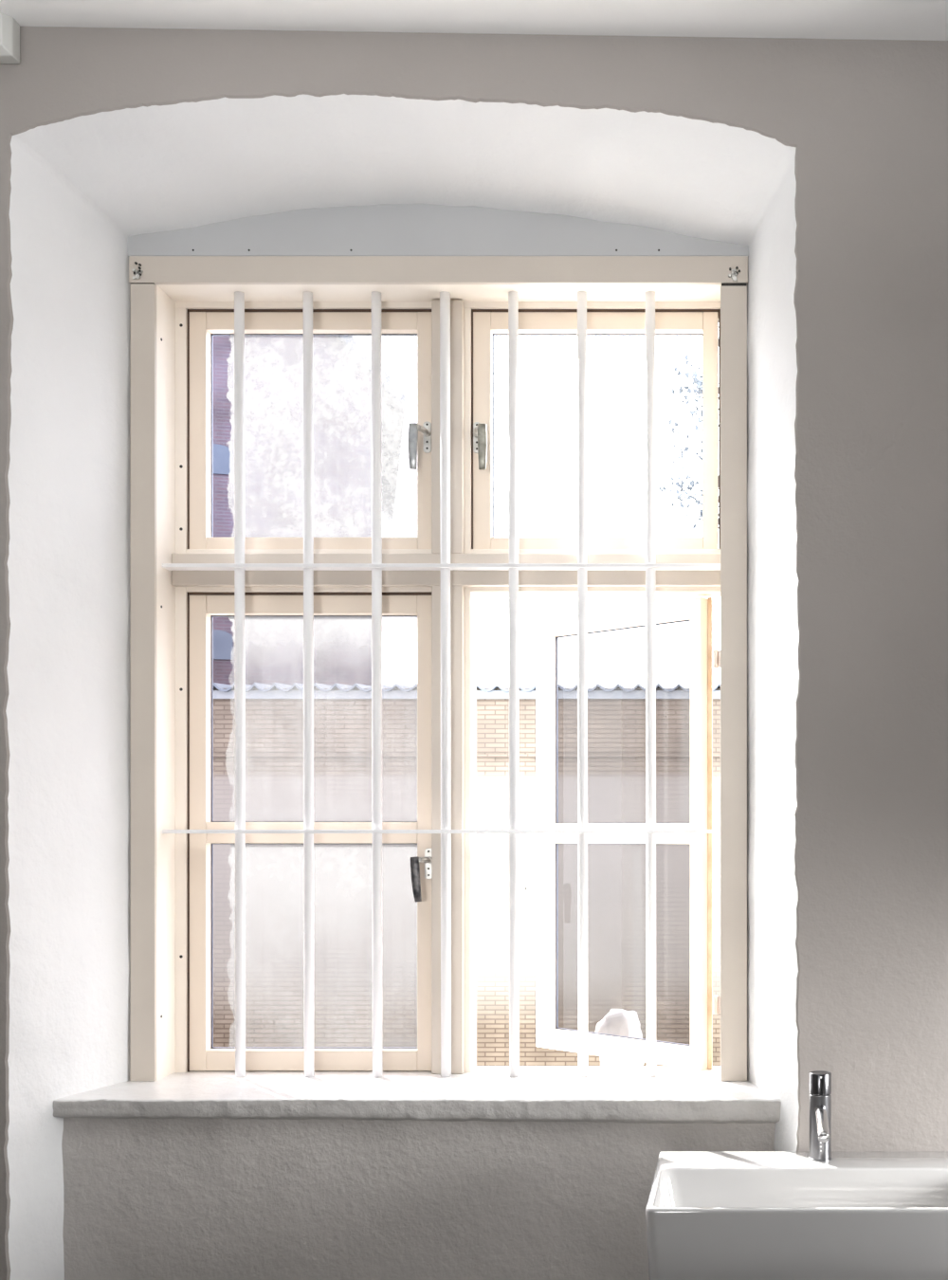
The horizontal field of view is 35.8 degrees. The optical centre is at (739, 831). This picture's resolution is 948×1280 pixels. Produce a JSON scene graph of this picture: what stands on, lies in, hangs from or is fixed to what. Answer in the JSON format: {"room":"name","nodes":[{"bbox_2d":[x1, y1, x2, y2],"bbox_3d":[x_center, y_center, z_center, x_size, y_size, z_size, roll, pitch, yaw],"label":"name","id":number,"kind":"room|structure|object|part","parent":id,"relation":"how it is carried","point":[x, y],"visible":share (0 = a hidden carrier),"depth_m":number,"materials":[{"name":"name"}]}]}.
{"room":"bathroom","nodes":[
{"label":"bathroom","id":0,"kind":"room"},
{"bbox_2d":[61,1117,775,1279],"bbox_3d":[-0.635,1.008,2.821,1.434,0.925,0.007,0,0,0],"label":"wall","id":1,"kind":"structure","parent":0,"point":[174,1198],"depth_m":2.82,"materials":[{"name":"paint"}]},
{"bbox_2d":[0,26,947,1279],"bbox_3d":[-0.050,-0.043,2.682,5.100,3.030,0.004,0,0,0],"label":"wall","id":2,"kind":"structure","parent":0,"point":[866,120],"depth_m":2.68,"materials":[{"name":"paint"}]},
{"bbox_2d":[0,12,19,63],"bbox_3d":[-1.902,-1.484,2.657,1.096,0.078,0.046,0,0,0],"label":"lamp","id":3,"kind":"object","parent":2,"relation":"attached to","point":[9,28],"visible":1,"depth_m":2.65,"materials":[{"name":"white"}]},
{"bbox_2d":[645,1151,947,1279],"bbox_3d":[0.149,0.677,2.474,0.601,0.150,0.412,0,0,0],"label":"washbasin","id":4,"kind":"object","parent":2,"relation":"attached to","point":[710,1215],"visible":0.99,"depth_m":2.27,"materials":[{"name":"white ceramic"}]},
{"bbox_2d":[808,1070,832,1161],"bbox_3d":[0.149,0.523,2.568,0.043,0.159,0.142,0,0,0],"label":"tap","id":5,"kind":"object","parent":4,"relation":"on","point":[820,1081],"visible":1,"depth_m":2.60,"materials":[{"name":"silver metal"}]},
{"bbox_3d":[0.149,0.523,2.552,0.022,0.051,0.110,0,0,0],"label":"spout","id":6,"kind":"part","parent":5,"relation":"part of","materials":[{"name":"silver metal"}]},
{"bbox_2d":[0,0,947,40],"bbox_3d":[-0.050,-1.557,0.105,5.300,0.203,5.210,0,0,0],"label":"ceiling","id":7,"kind":"structure","parent":0,"point":[912,20],"depth_m":2.62,"materials":[{"name":"paint"}]},
{"bbox_3d":[-0.050,0.870,2.915,5.100,5.000,0.450,0,0,0],"label":"wall","id":8,"kind":"structure","parent":0,"visible":0},
{"bbox_2d":[5,93,799,1279],"bbox_3d":[-0.636,0.040,2.857,1.497,2.864,0.346,0,0,0],"label":"trim reveal","id":9,"kind":"structure","parent":8,"relation":"attached to","point":[82,186],"depth_m":2.83,"materials":[{"name":"paint"}]},
{"bbox_2d":[53,203,781,1123],"bbox_3d":[-0.636,-0.316,3.226,1.448,2.060,0.868,0,0,0],"label":"window","id":10,"kind":"structure","parent":8,"relation":"in","point":[184,283],"depth_m":3.12,"materials":[{"name":"wood"}]},
{"bbox_3d":[-0.939,-0.250,3.147,0.463,0.458,0.001,0,0,0],"label":"glass pane","id":11,"kind":"part","parent":10,"relation":"part of","materials":[{"name":"clear glass"}]},
{"bbox_3d":[-0.939,0.253,3.147,0.463,0.455,0.001,0,0,0],"label":"glass pane","id":12,"kind":"part","parent":10,"relation":"part of","materials":[{"name":"clear glass"}]},
{"bbox_3d":[-0.939,-0.874,3.147,0.463,0.456,0.001,0,0,0],"label":"glass pane","id":13,"kind":"part","parent":10,"relation":"part of","materials":[{"name":"clear glass"}]},
{"bbox_3d":[-0.636,0.562,2.991,1.447,0.072,0.398,0,0,0],"label":"sill","id":14,"kind":"part","parent":10,"relation":"part of","materials":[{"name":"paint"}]},
{"bbox_3d":[-0.691,-0.865,3.094,0.020,0.068,0.061,0,0,18],"label":"handle","id":15,"kind":"part","parent":10,"relation":"part of","materials":[{"name":"silver metal"}]},
{"bbox_3d":[-0.688,0.070,3.094,0.020,0.068,0.061,0,0,18],"label":"handle","id":16,"kind":"part","parent":10,"relation":"part of","materials":[{"name":"silver metal"}]},
{"bbox_2d":[162,291,720,1077],"bbox_3d":[-0.637,-0.316,3.059,1.218,1.693,0.042,0,0,0],"label":"window grille","id":17,"kind":"object","parent":10,"relation":"attached to","point":[239,566],"visible":0.92,"depth_m":3.05,"materials":[{"name":"white metal"}]},
{"bbox_3d":[-0.635,-0.329,3.147,1.302,1.771,0.075,0,0,0],"label":"frame","id":18,"kind":"part","parent":10,"relation":"part of","materials":[{"name":"beige wood"}]},
{"bbox_3d":[-0.569,-0.864,3.094,0.020,0.068,0.061,0,0,-18],"label":"handle","id":19,"kind":"part","parent":10,"relation":"part of","materials":[{"name":"silver metal"}]},
{"bbox_3d":[-0.505,0.148,3.455,0.061,0.068,0.020,0,0,-32],"label":"handle","id":20,"kind":"part","parent":10,"relation":"part of","materials":[{"name":"white"}]},
{"bbox_3d":[-0.272,-0.248,3.329,0.466,0.458,0.001,0,0,40],"label":"glass pane","id":21,"kind":"part","parent":10,"relation":"part of","materials":[{"name":"clear glass"}]},
{"bbox_3d":[-0.272,0.255,3.329,0.466,0.455,0.001,0,0,40],"label":"glass pane","id":22,"kind":"part","parent":10,"relation":"part of","materials":[{"name":"clear glass"}]},
{"label":"outside","id":23,"kind":"structure","parent":0,"visible":0},
{"bbox_3d":[0.000,3.495,38.100,80.000,0.150,69.800,0,0,0],"label":"ground","id":24,"kind":"structure","parent":23,"visible":0},
{"bbox_2d":[213,335,366,537],"bbox_3d":[-11.295,-4.327,27.223,9.264,15.493,9.450,0,0,-15],"label":"gabled house","id":25,"kind":"structure","parent":24,"relation":"on","point":[223,515],"depth_m":23.34,"materials":[{"name":"brick"}]},
{"bbox_2d":[476,682,720,1066],"bbox_3d":[-2.000,0.735,18.540,24.100,5.369,3.320,0,0,0],"label":"brick wall","id":26,"kind":"structure","parent":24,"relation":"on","point":[492,703],"depth_m":17.00,"materials":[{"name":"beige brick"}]},
{"bbox_2d":[643,353,702,529],"bbox_3d":[0.974,-1.707,15.233,4.080,10.258,2.755,0,0,-14],"label":"tree","id":27,"kind":"object","parent":24,"relation":"on","point":[699,382],"visible":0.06,"depth_m":14.71,"materials":[{"name":"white plant"}]}
]}

